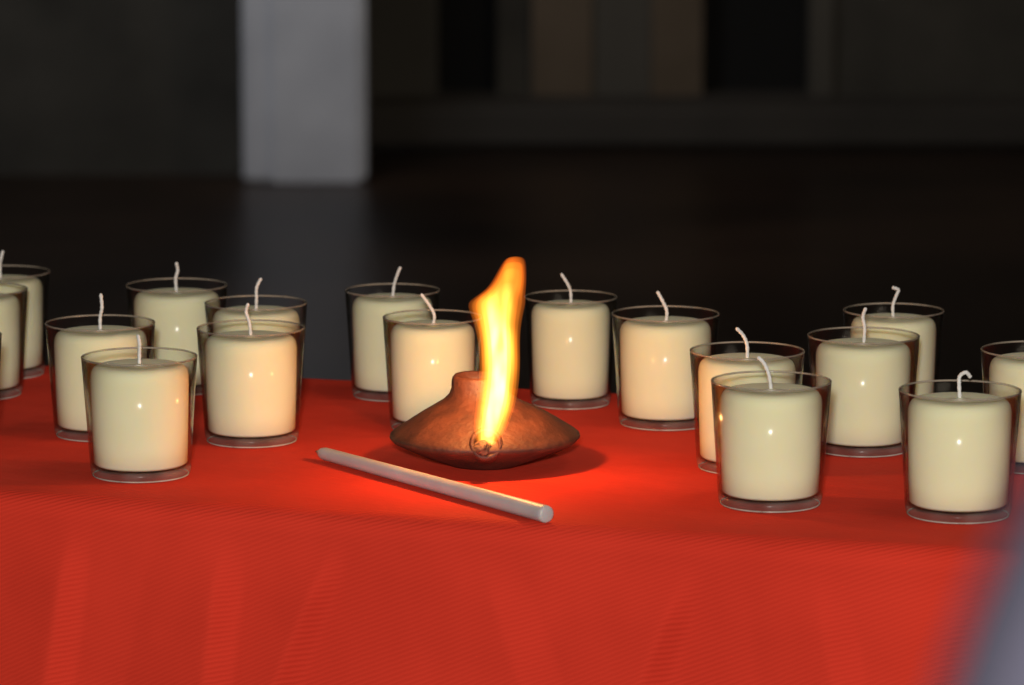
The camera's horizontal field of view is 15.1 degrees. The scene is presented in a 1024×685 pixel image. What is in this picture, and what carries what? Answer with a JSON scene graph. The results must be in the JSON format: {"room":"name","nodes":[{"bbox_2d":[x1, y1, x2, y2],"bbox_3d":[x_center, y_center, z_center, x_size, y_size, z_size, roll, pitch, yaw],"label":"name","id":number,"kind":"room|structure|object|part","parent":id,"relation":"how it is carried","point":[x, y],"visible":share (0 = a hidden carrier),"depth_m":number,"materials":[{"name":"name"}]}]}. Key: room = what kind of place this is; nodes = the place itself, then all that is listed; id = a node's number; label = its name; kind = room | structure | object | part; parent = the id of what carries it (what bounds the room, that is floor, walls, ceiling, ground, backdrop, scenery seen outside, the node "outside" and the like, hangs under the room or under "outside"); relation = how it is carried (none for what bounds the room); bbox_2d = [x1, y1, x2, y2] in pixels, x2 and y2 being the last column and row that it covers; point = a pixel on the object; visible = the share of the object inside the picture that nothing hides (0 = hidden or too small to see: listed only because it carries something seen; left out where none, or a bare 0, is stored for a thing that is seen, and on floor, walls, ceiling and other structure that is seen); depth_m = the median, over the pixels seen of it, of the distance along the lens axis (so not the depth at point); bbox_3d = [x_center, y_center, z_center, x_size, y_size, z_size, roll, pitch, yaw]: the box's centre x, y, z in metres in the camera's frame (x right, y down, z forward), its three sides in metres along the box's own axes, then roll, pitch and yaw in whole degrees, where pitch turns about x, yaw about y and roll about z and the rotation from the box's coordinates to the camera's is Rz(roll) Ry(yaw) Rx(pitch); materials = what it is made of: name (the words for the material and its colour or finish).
{"room":"church","nodes":[
{"label":"church","id":0,"kind":"room"},
{"bbox_2d":[0,0,242,174],"bbox_3d":[-1.725,-1.961,10.544,2.550,3.000,0.200,0,9,0],"label":"wall","id":1,"kind":"structure","parent":0,"point":[88,87],"depth_m":10.64,"materials":[{"name":"grey paint"}]},
{"bbox_2d":[241,0,367,182],"bbox_3d":[-0.564,-1.929,10.335,0.333,3.000,0.205,0,9,0],"label":"pillar","id":2,"kind":"structure","parent":0,"point":[256,14],"depth_m":10.43,"materials":[{"name":"white paint"}]},
{"bbox_3d":[-0.532,-1.915,10.245,0.235,3.000,0.025,0,9,0],"label":"front strip","id":3,"kind":"part","parent":2,"relation":"part of","materials":[{"name":"grey paint"}]},
{"bbox_2d":[0,145,1023,393],"bbox_3d":[0.000,0.339,5.768,6.400,0.100,15.700,0,9,0],"label":"floor","id":4,"kind":"structure","parent":0,"point":[777,243],"depth_m":9.19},
{"bbox_2d":[368,96,1023,148],"bbox_3d":[1.275,-0.656,11.501,3.430,0.130,0.355,0,9,0],"label":"stone step","id":5,"kind":"structure","parent":4,"relation":"on","point":[394,122],"depth_m":11.33,"materials":[{"name":"grey stone"}]},
{"bbox_2d":[944,481,1023,684],"bbox_3d":[0.254,0.458,0.708,0.430,1.200,0.460,0,9,0],"label":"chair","id":6,"kind":"object","parent":4,"relation":"on","point":[989,650],"visible":1,"depth_m":0.43,"materials":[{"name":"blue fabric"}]},
{"bbox_3d":[0.062,0.438,2.334,1.876,0.746,0.416,3,9,16],"label":"folding table","id":7,"kind":"object","parent":4,"relation":"on","visible":0},
{"bbox_2d":[0,366,1023,684],"bbox_3d":[0.063,0.378,2.323,2.005,0.631,0.558,3,9,16],"label":"tablecloth","id":8,"kind":"object","parent":7,"relation":"on","point":[262,564],"visible":0.69,"depth_m":2.11,"materials":[{"name":"fabric"}]},
{"bbox_2d":[0,333,1,359],"bbox_3d":[-0.334,0.023,2.282,0.066,0.082,0.066,-1,9,-6],"label":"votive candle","id":9,"kind":"object","parent":8,"relation":"on","point":[0,333],"visible":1,"depth_m":2.29,"materials":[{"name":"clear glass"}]},
{"bbox_2d":[0,282,27,399],"bbox_3d":[-0.344,-0.007,2.478,0.066,0.082,0.066,1,9,8],"label":"votive candle","id":10,"kind":"object","parent":8,"relation":"on","point":[9,304],"visible":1,"depth_m":2.47,"materials":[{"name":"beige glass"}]},
{"bbox_2d":[0,250,49,378],"bbox_3d":[-0.339,-0.020,2.560,0.066,0.083,0.066,0,9,1],"label":"votive candle","id":11,"kind":"object","parent":8,"relation":"on","point":[33,335],"visible":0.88,"depth_m":2.55,"materials":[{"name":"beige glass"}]},
{"bbox_2d":[8,269,49,368],"bbox_3d":[-0.339,-0.016,2.560,0.066,0.063,0.066,0,9,1],"label":"glass cup","id":12,"kind":"object","parent":11,"relation":"on","point":[33,335],"depth_m":2.55,"materials":[{"name":"clear glass"}]},
{"bbox_2d":[45,293,154,441],"bbox_3d":[-0.248,0.013,2.332,0.066,0.086,0.066,-1,9,-6],"label":"votive candle","id":13,"kind":"object","parent":8,"relation":"on","point":[70,344],"visible":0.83,"depth_m":2.31,"materials":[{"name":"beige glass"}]},
{"bbox_2d":[81,334,196,482],"bbox_3d":[-0.212,0.035,2.203,0.066,0.081,0.066,1,9,7],"label":"votive candle","id":14,"kind":"object","parent":8,"relation":"on","point":[139,407],"visible":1,"depth_m":2.18,"materials":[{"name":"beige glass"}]},
{"bbox_2d":[126,262,226,394],"bbox_3d":[-0.217,-0.011,2.497,0.066,0.084,0.066,1,9,8],"label":"votive candle","id":15,"kind":"object","parent":8,"relation":"on","point":[176,312],"visible":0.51,"depth_m":2.47,"materials":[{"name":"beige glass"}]},
{"bbox_2d":[197,303,304,447],"bbox_3d":[-0.156,0.018,2.312,0.065,0.084,0.065,1,9,8],"label":"votive candle","id":16,"kind":"object","parent":8,"relation":"on","point":[251,374],"visible":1,"depth_m":2.29,"materials":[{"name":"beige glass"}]},
{"bbox_2d":[205,278,306,411],"bbox_3d":[-0.160,0.001,2.417,0.064,0.084,0.064,1,9,6],"label":"votive candle","id":17,"kind":"object","parent":8,"relation":"on","point":[256,311],"visible":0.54,"depth_m":2.40,"materials":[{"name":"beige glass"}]},
{"bbox_2d":[345,267,439,400],"bbox_3d":[-0.076,-0.007,2.474,0.061,0.084,0.061,-1,9,-5],"label":"votive candle","id":18,"kind":"object","parent":8,"relation":"on","point":[368,311],"visible":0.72,"depth_m":2.45,"materials":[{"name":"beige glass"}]},
{"bbox_2d":[383,293,481,425],"bbox_3d":[-0.048,0.011,2.357,0.061,0.083,0.061,0,9,3],"label":"votive candle","id":19,"kind":"object","parent":8,"relation":"on","point":[426,355],"visible":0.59,"depth_m":2.34,"materials":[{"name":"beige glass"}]},
{"bbox_2d":[315,448,553,522],"bbox_3d":[-0.048,0.078,2.164,0.010,0.010,0.231,-6,11,-35],"label":"taper candle","id":20,"kind":"object","parent":8,"relation":"on","point":[543,513],"visible":1,"depth_m":2.14,"materials":[{"name":"white wax"}]},
{"bbox_2d":[390,371,579,469],"bbox_3d":[-0.016,0.007,2.234,0.110,0.128,0.110,7,11,40],"label":"oil lamp","id":21,"kind":"object","parent":8,"relation":"on","point":[479,424],"visible":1,"depth_m":2.21,"materials":[{"name":"ceramic"}]},
{"bbox_3d":[-0.015,0.060,2.203,0.030,0.025,0.037,0,9,0],"label":"spout","id":22,"kind":"part","parent":21,"relation":"part of","materials":[{"name":"ceramic"}]},
{"bbox_2d":[524,273,616,409],"bbox_3d":[0.037,-0.003,2.443,0.059,0.084,0.059,0,9,-1],"label":"votive candle","id":23,"kind":"object","parent":8,"relation":"on","point":[570,338],"visible":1,"depth_m":2.42,"materials":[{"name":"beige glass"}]},
{"bbox_2d":[612,291,719,430],"bbox_3d":[0.094,0.009,2.371,0.066,0.083,0.066,-1,9,-3],"label":"votive candle","id":24,"kind":"object","parent":8,"relation":"on","point":[656,379],"visible":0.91,"depth_m":2.35,"materials":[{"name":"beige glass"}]},
{"bbox_2d":[690,327,804,473],"bbox_3d":[0.135,0.032,2.225,0.066,0.082,0.066,1,9,4],"label":"votive candle","id":25,"kind":"object","parent":8,"relation":"on","point":[722,366],"visible":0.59,"depth_m":2.21,"materials":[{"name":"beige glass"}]},
{"bbox_2d":[711,356,831,512],"bbox_3d":[0.142,0.048,2.118,0.066,0.082,0.066,0,9,1],"label":"votive candle","id":26,"kind":"object","parent":8,"relation":"on","point":[770,433],"visible":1,"depth_m":2.10,"materials":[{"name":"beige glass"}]},
{"bbox_2d":[808,307,919,457],"bbox_3d":[0.207,0.021,2.282,0.066,0.086,0.066,1,9,8],"label":"votive candle","id":27,"kind":"object","parent":8,"relation":"on","point":[867,375],"visible":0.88,"depth_m":2.26,"materials":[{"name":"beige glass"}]},
{"bbox_2d":[843,286,943,402],"bbox_3d":[0.235,0.006,2.385,0.062,0.084,0.062,1,9,6],"label":"votive candle","id":28,"kind":"object","parent":8,"relation":"on","point":[924,326],"visible":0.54,"depth_m":2.37,"materials":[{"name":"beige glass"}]},
{"bbox_2d":[899,371,1021,523],"bbox_3d":[0.242,0.054,2.088,0.066,0.079,0.066,-1,9,-8],"label":"votive candle","id":29,"kind":"object","parent":8,"relation":"on","point":[959,443],"visible":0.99,"depth_m":2.07,"materials":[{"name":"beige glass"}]},
{"bbox_2d":[981,340,1023,472],"bbox_3d":[0.303,0.032,2.228,0.066,0.081,0.066,1,9,8],"label":"votive candle","id":30,"kind":"object","parent":8,"relation":"on","point":[1007,369],"visible":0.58,"depth_m":2.21,"materials":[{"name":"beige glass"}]},
{"bbox_2d":[981,343,1005,393],"bbox_3d":[0.303,0.035,2.228,0.066,0.063,0.066,1,9,8],"label":"glass cup","id":31,"kind":"object","parent":30,"relation":"on","point":[997,369],"depth_m":2.22,"materials":[{"name":"clear glass"}]},
{"bbox_2d":[367,0,1023,101],"bbox_3d":[1.275,-2.122,11.592,3.450,3.000,0.260,0,9,0],"label":"wall","id":32,"kind":"structure","parent":0,"point":[545,47],"depth_m":11.69,"materials":[{"name":"brown paint"}]},
{"bbox_3d":[-0.338,-2.117,11.563,0.225,3.000,0.200,0,9,0],"label":"wall panel","id":33,"kind":"part","parent":32,"relation":"part of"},
{"bbox_2d":[438,0,496,90],"bbox_3d":[-0.135,-1.733,11.697,0.180,2.200,0.050,0,9,0],"label":"door leaf","id":34,"kind":"structure","parent":32,"relation":"in","point":[467,29],"depth_m":11.80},
{"bbox_2d":[438,91,496,95],"bbox_3d":[-0.135,-0.695,11.755,0.180,0.130,0.150,0,9,0],"label":"sill","id":35,"kind":"structure","parent":32,"relation":"attached to","point":[440,93],"depth_m":11.73,"materials":[{"name":"stone"}]},
{"bbox_3d":[0.007,-2.125,11.612,0.105,3.000,0.200,0,9,0],"label":"wall panel","id":36,"kind":"part","parent":32,"relation":"part of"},
{"bbox_3d":[0.150,-2.117,11.563,0.180,3.000,0.200,0,9,0],"label":"wall panel","id":37,"kind":"part","parent":32,"relation":"part of","materials":[{"name":"brown paint"}]},
{"bbox_3d":[0.330,-2.122,11.592,0.180,3.000,0.200,0,9,0],"label":"wall panel","id":38,"kind":"part","parent":32,"relation":"part of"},
{"bbox_3d":[0.497,-2.117,11.563,0.155,3.000,0.200,0,9,0],"label":"wall panel","id":39,"kind":"part","parent":32,"relation":"part of","materials":[{"name":"brown paint"}]},
{"bbox_2d":[702,0,806,90],"bbox_3d":[0.738,-1.733,11.697,0.325,2.200,0.050,0,9,0],"label":"door leaf","id":40,"kind":"structure","parent":32,"relation":"in","point":[749,45],"depth_m":11.80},
{"bbox_2d":[702,91,809,95],"bbox_3d":[0.738,-0.695,11.755,0.325,0.130,0.150,0,9,0],"label":"sill","id":41,"kind":"structure","parent":32,"relation":"attached to","point":[704,93],"depth_m":11.73,"materials":[{"name":"stone"}]},
{"bbox_3d":[0.935,-2.120,11.582,0.070,3.000,0.200,0,9,0],"label":"wall panel","id":42,"kind":"part","parent":32,"relation":"part of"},
{"bbox_3d":[1.985,-2.127,11.622,2.030,3.000,0.200,0,9,0],"label":"wall panel","id":43,"kind":"part","parent":32,"relation":"part of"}
]}

